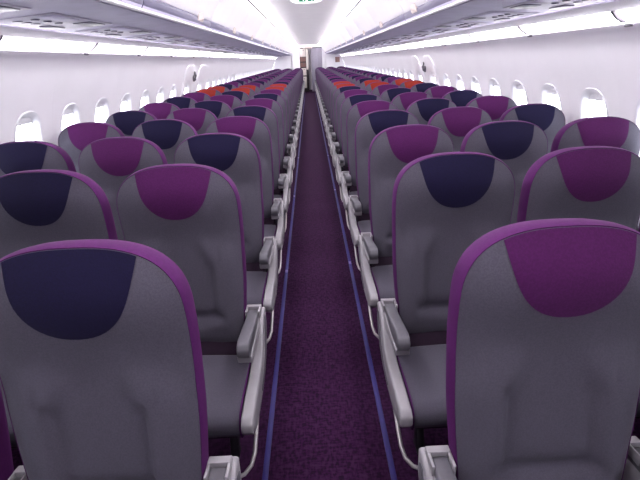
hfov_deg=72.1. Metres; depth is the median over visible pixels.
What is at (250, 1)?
trim
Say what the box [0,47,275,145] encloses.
wall
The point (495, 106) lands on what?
seat
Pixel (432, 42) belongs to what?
light
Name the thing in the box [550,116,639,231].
seat
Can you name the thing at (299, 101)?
seat
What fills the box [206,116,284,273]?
seat
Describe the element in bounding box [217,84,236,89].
seat
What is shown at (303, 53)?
galley
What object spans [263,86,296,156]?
seat
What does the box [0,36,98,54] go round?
light
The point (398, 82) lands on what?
seat
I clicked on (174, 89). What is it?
window
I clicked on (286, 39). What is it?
bin
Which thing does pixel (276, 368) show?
strip
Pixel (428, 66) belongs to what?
door
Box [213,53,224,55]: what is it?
diffuser
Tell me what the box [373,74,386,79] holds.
seat
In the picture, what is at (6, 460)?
seat
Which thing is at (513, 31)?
light
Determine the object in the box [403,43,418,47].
diffuser
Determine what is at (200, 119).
seat
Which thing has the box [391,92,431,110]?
seat
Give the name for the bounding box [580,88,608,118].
window
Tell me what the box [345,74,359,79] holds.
seat
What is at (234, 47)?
panel
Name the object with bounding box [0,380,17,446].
seat cushion
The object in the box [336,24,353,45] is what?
bin
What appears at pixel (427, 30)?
panel
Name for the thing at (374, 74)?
seat
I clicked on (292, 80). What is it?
seat
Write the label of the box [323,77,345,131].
seat
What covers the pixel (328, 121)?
seat
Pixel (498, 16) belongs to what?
panel
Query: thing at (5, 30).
trim
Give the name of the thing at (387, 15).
bin
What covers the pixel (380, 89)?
seat
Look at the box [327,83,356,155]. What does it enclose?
seat
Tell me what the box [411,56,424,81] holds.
door
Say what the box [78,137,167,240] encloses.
seat
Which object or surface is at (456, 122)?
seat
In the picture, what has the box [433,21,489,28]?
panel
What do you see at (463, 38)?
diffuser
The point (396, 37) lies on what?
panel
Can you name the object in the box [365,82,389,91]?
seat
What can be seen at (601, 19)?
light
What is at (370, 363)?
strip
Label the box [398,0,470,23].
bin
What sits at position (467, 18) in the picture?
speaker grille
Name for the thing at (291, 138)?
seat
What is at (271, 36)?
bin
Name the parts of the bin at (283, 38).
bin door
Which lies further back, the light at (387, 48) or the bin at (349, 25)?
the light at (387, 48)
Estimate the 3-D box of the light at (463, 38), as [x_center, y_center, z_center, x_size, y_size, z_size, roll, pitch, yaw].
[1.452,-2.127,4.679,0.130,0.089,1.064,-3,22,0]
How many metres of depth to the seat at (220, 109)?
4.42 m
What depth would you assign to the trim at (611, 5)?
2.79 m
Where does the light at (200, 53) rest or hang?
attached to the wall at (44, 83)
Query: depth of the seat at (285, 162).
4.45 m
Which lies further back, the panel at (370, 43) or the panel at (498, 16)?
the panel at (370, 43)
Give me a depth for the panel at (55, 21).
2.08 m
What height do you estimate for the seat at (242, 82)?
1.151 m
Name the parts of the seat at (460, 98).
backrest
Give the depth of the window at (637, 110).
2.43 m
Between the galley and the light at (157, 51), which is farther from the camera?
the galley
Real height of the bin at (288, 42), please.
0.502 m
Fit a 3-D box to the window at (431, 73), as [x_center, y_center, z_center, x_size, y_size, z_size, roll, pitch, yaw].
[1.673,-2.223,6.413,0.124,0.426,0.306,-3,22,0]
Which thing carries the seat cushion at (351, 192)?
on the seat at (348, 178)
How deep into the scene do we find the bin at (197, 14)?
2.86 m
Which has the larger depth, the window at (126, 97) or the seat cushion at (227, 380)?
the window at (126, 97)
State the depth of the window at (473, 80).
4.81 m
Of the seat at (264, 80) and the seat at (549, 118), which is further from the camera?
the seat at (264, 80)
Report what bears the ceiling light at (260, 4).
attached to the ceiling
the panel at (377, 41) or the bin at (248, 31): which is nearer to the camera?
the bin at (248, 31)
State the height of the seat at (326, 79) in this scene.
1.151 m
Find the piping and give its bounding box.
[396,356,411,427]
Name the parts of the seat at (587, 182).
backrest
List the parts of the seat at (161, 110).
backrest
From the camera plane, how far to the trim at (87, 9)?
2.29 m
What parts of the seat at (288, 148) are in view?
backrest, panel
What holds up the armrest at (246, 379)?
on the seat at (191, 214)
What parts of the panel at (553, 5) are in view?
mask door, call panel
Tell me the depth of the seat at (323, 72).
12.90 m
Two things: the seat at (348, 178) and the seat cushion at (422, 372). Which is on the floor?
the seat at (348, 178)
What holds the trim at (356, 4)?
attached to the wall
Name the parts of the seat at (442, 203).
panel, armrest, backrest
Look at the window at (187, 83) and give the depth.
6.43 m
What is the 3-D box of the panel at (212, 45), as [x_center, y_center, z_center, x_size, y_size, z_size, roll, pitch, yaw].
[-1.374,-2.498,5.665,0.290,0.027,0.600,-3,22,0]
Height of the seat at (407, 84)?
1.151 m
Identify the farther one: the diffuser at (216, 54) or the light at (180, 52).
the diffuser at (216, 54)
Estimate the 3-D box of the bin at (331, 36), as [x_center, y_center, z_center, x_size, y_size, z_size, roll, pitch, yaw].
[0.690,-5.370,11.709,0.811,0.502,1.599,-3,22,0]
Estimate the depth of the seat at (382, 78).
8.66 m
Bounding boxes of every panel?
[0,3,30,12]
[0,13,111,29]
[75,26,154,36]
[126,33,181,40]
[158,38,202,43]
[180,41,216,45]
[197,44,226,47]
[212,46,235,48]
[220,47,241,49]
[369,43,384,44]
[374,41,394,43]
[381,39,404,41]
[388,36,419,39]
[400,33,434,36]
[414,28,458,32]
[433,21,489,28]
[459,11,538,21]
[504,0,602,10]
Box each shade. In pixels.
[18,118,32,125]
[63,109,73,115]
[547,89,557,94]
[588,94,602,100]
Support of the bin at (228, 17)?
attached to the wall
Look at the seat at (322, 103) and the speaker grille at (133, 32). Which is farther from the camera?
the seat at (322, 103)
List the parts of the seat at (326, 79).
backrest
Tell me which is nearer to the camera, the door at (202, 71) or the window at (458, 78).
the window at (458, 78)
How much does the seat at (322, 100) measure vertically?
1.151 m
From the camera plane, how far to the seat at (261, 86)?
7.94 m
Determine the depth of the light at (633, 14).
2.15 m
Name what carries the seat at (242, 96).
on the floor
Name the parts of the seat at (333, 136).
panel, backrest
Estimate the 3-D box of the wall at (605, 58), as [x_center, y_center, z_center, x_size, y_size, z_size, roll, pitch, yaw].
[1.333,-3.868,10.195,0.551,2.340,25.051,-3,22,0]
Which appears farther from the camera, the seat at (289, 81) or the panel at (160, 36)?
the seat at (289, 81)
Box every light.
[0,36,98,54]
[92,44,147,55]
[143,48,178,56]
[175,50,199,57]
[196,52,214,57]
[210,53,225,57]
[251,0,297,46]
[319,0,357,45]
[381,47,392,51]
[391,45,405,50]
[402,43,420,49]
[417,40,440,47]
[437,35,473,45]
[468,27,524,42]
[517,12,626,36]
[610,7,639,26]
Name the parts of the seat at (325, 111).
backrest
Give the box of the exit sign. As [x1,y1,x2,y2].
[290,0,321,3]
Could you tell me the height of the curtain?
2.033 m
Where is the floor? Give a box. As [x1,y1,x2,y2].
[11,90,639,479]
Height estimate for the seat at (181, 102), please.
1.151 m
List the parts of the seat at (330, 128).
panel, backrest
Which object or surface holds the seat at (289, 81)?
on the floor
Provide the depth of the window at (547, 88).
3.32 m
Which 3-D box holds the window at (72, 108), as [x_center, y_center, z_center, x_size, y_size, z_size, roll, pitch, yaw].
[-1.869,-0.801,3.301,0.124,0.426,0.306,-3,22,0]
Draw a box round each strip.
[262,96,304,479]
[315,93,396,479]
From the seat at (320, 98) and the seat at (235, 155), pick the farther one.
the seat at (320, 98)
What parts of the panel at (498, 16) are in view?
mask door, call panel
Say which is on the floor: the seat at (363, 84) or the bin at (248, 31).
the seat at (363, 84)
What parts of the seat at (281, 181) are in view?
backrest, armrest, panel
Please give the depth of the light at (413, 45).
6.65 m
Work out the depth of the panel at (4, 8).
1.65 m
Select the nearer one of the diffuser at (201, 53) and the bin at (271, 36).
the diffuser at (201, 53)
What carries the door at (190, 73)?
in the wall at (44, 83)
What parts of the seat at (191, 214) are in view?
backrest, armrest, panel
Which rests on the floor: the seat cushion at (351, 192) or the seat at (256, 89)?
the seat at (256, 89)
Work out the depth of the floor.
2.32 m
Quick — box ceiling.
[264,0,346,44]
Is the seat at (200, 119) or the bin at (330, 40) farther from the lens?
the bin at (330, 40)
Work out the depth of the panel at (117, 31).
2.78 m
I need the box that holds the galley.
[299,47,309,91]
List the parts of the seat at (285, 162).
backrest, panel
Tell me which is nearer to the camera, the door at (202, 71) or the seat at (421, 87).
the seat at (421, 87)
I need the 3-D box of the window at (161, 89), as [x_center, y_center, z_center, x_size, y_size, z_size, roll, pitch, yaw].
[-1.920,-1.608,5.274,0.124,0.426,0.306,-3,22,0]
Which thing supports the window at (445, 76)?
in the wall at (605, 58)
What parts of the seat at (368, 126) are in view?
panel, armrest, backrest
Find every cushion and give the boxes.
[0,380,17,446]
[202,355,249,437]
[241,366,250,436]
[246,271,266,304]
[264,224,275,236]
[349,191,357,194]
[358,220,370,232]
[372,265,394,300]
[398,344,446,427]
[636,396,639,416]
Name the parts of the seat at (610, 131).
backrest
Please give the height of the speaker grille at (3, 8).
0.014 m
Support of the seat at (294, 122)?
on the floor
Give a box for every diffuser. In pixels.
[145,48,176,53]
[175,50,198,54]
[198,52,212,55]
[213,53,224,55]
[392,45,403,48]
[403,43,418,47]
[439,35,472,42]
[617,7,639,20]
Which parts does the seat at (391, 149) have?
panel, armrest, backrest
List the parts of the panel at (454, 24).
mask door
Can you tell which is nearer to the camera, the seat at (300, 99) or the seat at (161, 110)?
the seat at (161, 110)
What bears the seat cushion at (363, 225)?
on the seat at (368, 126)
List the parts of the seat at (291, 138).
backrest, panel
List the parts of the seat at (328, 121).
backrest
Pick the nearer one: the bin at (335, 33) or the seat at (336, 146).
the seat at (336, 146)
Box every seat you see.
[0,141,75,176]
[0,169,117,448]
[0,239,240,479]
[0,387,13,479]
[58,122,124,172]
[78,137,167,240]
[106,110,156,136]
[117,164,266,477]
[132,119,197,163]
[139,102,179,118]
[163,97,196,108]
[166,108,216,134]
[174,133,277,342]
[181,92,209,101]
[190,100,231,118]
[196,89,220,96]
[206,95,241,108]
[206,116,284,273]
[207,86,229,92]
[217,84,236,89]
[220,91,249,102]
[224,82,241,86]
[226,105,288,230]
[230,87,255,97]
[231,80,246,84]
[237,85,260,93]
[239,98,291,201]
[244,83,264,90]
[250,81,268,87]
[250,93,293,181]
[255,79,271,84]
[257,89,295,166]
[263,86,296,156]
[268,83,297,147]
[272,81,298,139]
[275,80,299,132]
[278,78,300,126]
[280,77,300,114]
[281,76,301,118]
[285,75,301,106]
[286,73,302,102]
[318,72,332,105]
[319,72,330,110]
[319,73,333,101]
[320,74,335,108]
[321,75,337,118]
[322,76,341,126]
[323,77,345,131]
[324,79,347,138]
[326,81,351,146]
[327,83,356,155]
[329,86,363,167]
[332,89,371,191]
[336,94,382,201]
[341,100,397,229]
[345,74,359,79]
[348,75,362,81]
[348,110,418,269]
[351,76,369,83]
[355,78,375,85]
[358,124,453,338]
[359,80,382,89]
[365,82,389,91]
[368,73,381,77]
[371,84,399,96]
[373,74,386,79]
[377,75,395,80]
[377,152,514,469]
[380,87,414,102]
[383,77,401,82]
[390,78,411,85]
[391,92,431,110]
[400,80,424,88]
[406,98,456,124]
[410,83,438,92]
[418,218,639,479]
[424,86,457,97]
[427,106,491,151]
[442,90,481,106]
[460,120,547,223]
[466,95,516,121]
[499,103,564,153]
[517,146,639,418]
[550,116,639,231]
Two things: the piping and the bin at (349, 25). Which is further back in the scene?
the bin at (349, 25)
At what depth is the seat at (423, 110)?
3.73 m
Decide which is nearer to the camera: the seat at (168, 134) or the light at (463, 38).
the seat at (168, 134)
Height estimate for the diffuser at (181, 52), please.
0.057 m
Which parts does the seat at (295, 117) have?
backrest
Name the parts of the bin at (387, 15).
hand rail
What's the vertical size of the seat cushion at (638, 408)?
0.118 m
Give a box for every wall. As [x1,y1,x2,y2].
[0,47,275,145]
[273,44,344,89]
[341,19,639,225]
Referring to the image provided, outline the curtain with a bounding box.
[311,47,321,90]
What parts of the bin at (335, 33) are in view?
bin door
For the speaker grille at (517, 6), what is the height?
0.014 m
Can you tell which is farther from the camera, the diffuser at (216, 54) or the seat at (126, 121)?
the diffuser at (216, 54)
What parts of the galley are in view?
compartment door, post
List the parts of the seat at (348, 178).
panel, armrest, backrest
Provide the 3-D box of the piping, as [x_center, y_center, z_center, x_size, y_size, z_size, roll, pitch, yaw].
[0.306,0.548,1.637,0.005,0.116,0.366,-3,22,0]
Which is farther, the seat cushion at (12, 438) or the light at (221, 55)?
the light at (221, 55)
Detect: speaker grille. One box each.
[0,5,19,12]
[73,21,104,26]
[129,31,151,33]
[464,17,484,20]
[510,4,540,8]
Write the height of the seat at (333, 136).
1.151 m
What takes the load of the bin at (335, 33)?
attached to the wall
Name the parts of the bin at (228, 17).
hand rail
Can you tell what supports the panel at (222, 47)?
attached to the wall
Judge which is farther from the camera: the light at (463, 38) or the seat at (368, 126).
the light at (463, 38)
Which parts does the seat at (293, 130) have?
backrest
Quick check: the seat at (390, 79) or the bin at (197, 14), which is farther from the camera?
the seat at (390, 79)
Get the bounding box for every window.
[14,111,42,140]
[60,103,80,132]
[94,97,109,122]
[120,93,131,110]
[140,90,149,106]
[156,87,163,102]
[170,85,176,96]
[185,82,188,92]
[430,72,433,82]
[443,73,450,85]
[455,75,464,89]
[470,76,481,94]
[489,78,501,95]
[511,80,527,105]
[541,83,561,110]
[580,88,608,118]
[634,99,639,156]
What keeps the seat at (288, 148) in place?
on the floor
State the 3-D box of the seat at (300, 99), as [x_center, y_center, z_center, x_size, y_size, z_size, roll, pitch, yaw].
[-0.763,-3.683,11.469,0.563,1.151,0.602,-3,22,0]
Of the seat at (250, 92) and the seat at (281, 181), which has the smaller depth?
the seat at (281, 181)
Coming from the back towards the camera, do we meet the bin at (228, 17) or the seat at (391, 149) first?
the bin at (228, 17)
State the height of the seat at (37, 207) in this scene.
1.151 m
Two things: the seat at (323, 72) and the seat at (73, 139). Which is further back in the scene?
the seat at (323, 72)
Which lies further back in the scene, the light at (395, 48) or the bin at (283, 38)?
the bin at (283, 38)
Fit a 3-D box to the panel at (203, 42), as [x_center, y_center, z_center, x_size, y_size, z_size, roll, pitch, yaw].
[-1.356,-2.210,4.961,0.290,0.027,0.600,-3,22,0]
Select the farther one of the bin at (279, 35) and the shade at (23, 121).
the bin at (279, 35)
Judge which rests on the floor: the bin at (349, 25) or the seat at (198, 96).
the seat at (198, 96)
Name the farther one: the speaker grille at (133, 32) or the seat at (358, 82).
the seat at (358, 82)
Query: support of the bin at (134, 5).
attached to the wall
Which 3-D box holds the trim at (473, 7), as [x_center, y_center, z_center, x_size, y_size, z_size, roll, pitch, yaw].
[0.859,-4.433,10.124,0.590,0.046,25.250,-3,22,0]
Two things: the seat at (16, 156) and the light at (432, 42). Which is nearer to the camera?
the seat at (16, 156)
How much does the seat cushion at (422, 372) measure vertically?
0.118 m
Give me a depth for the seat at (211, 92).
6.53 m
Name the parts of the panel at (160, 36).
mask door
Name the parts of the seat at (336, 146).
panel, backrest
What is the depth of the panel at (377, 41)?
7.01 m
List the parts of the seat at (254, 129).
backrest, armrest, panel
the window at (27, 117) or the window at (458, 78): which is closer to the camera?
the window at (27, 117)
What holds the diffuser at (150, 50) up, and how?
attached to the light at (157, 51)
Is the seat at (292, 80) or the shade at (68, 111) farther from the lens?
the seat at (292, 80)
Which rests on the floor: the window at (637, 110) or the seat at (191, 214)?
the seat at (191, 214)
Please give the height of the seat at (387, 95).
1.151 m
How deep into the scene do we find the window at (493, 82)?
4.33 m
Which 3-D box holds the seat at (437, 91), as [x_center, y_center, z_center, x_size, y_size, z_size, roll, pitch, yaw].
[1.472,-1.192,5.170,0.513,1.151,0.573,-3,22,0]
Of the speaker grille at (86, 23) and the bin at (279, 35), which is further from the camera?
the bin at (279, 35)
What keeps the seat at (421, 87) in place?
on the floor
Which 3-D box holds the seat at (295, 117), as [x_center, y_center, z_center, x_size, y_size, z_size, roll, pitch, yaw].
[-0.671,-2.245,7.953,0.563,1.151,0.602,-3,22,0]
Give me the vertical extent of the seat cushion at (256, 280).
0.118 m
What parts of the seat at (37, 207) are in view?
backrest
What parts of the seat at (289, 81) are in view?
backrest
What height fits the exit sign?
0.110 m
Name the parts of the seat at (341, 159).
panel, backrest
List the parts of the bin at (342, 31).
bin door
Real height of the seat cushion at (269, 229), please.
0.118 m
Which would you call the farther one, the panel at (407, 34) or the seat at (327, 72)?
the seat at (327, 72)
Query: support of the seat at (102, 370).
on the floor
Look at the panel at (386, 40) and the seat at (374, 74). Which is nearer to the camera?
the panel at (386, 40)
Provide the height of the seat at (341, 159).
1.151 m
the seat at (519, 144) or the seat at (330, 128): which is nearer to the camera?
the seat at (519, 144)
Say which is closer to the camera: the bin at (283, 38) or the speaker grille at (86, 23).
the speaker grille at (86, 23)
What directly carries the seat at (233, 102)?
on the floor
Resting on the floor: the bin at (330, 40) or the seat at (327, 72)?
the seat at (327, 72)
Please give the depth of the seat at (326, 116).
7.97 m
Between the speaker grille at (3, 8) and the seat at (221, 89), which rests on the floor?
the seat at (221, 89)
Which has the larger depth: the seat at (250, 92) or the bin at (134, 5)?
the seat at (250, 92)
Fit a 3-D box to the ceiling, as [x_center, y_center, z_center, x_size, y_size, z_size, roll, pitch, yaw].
[-0.312,-5.261,10.836,2.640,0.205,27.250,-3,22,0]
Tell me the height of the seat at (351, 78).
1.151 m
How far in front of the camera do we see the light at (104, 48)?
3.61 m
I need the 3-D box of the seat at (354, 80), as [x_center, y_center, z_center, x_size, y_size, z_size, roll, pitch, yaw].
[0.873,-2.607,8.682,0.513,1.151,0.573,-3,22,0]
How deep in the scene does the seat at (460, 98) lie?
4.44 m
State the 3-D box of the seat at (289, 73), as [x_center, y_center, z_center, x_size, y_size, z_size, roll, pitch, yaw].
[-0.800,-4.259,12.876,0.563,1.151,0.602,-3,22,0]
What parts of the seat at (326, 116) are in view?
backrest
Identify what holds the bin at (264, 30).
attached to the wall
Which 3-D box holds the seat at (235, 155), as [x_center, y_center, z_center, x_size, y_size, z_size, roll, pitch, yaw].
[-0.525,0.056,2.327,0.563,1.151,0.602,-3,22,0]
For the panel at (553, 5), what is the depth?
2.22 m
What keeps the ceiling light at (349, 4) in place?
attached to the ceiling
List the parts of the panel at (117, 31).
call panel, mask door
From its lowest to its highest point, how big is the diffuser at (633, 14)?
0.057 m
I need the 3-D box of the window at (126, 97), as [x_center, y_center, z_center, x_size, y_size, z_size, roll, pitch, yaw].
[-1.894,-1.205,4.288,0.124,0.426,0.306,-3,22,0]
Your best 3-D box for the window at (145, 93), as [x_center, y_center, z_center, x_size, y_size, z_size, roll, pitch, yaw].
[-1.907,-1.407,4.781,0.124,0.426,0.306,-3,22,0]
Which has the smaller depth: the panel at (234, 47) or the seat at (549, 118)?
the seat at (549, 118)
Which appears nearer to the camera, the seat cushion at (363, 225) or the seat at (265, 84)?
the seat cushion at (363, 225)
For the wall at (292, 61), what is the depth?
21.68 m
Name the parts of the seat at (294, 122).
backrest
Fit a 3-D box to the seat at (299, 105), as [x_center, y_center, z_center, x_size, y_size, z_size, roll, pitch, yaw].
[-0.727,-3.108,10.063,0.563,1.151,0.602,-3,22,0]
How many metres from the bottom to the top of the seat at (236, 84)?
1.151 m
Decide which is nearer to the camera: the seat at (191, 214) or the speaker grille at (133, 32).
the seat at (191, 214)
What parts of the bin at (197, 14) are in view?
hand rail, bin door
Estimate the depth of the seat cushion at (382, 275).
2.29 m
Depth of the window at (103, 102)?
3.81 m
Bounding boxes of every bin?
[96,0,142,11]
[139,0,219,31]
[207,0,252,39]
[238,6,264,43]
[253,18,272,46]
[264,26,278,48]
[271,32,282,50]
[276,36,285,51]
[280,38,288,52]
[283,41,289,52]
[326,39,334,50]
[328,37,336,49]
[329,34,339,48]
[332,25,345,47]
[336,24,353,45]
[341,15,361,43]
[349,0,377,39]
[360,0,407,33]
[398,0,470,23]
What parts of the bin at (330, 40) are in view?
bin door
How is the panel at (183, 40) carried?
attached to the wall
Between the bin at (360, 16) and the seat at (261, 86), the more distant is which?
the seat at (261, 86)
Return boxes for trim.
[0,0,289,56]
[0,24,277,57]
[248,0,290,41]
[322,0,360,43]
[326,0,608,53]
[338,0,639,54]
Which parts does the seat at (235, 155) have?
backrest, armrest, panel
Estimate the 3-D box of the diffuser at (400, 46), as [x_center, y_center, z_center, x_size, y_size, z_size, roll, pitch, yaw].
[1.382,-3.344,7.623,0.114,0.057,1.042,-3,22,0]
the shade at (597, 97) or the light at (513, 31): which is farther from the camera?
the light at (513, 31)
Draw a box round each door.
[181,65,196,95]
[195,64,206,91]
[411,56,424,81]
[422,55,438,84]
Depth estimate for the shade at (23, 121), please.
2.76 m
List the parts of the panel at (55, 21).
call panel, mask door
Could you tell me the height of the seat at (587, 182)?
1.151 m
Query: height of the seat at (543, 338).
1.151 m
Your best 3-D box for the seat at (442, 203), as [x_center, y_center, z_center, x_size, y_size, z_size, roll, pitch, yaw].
[0.525,0.298,1.632,0.563,1.151,0.602,-3,22,0]
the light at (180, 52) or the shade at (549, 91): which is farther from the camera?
the light at (180, 52)
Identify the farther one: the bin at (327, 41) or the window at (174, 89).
the bin at (327, 41)
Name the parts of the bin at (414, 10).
bin door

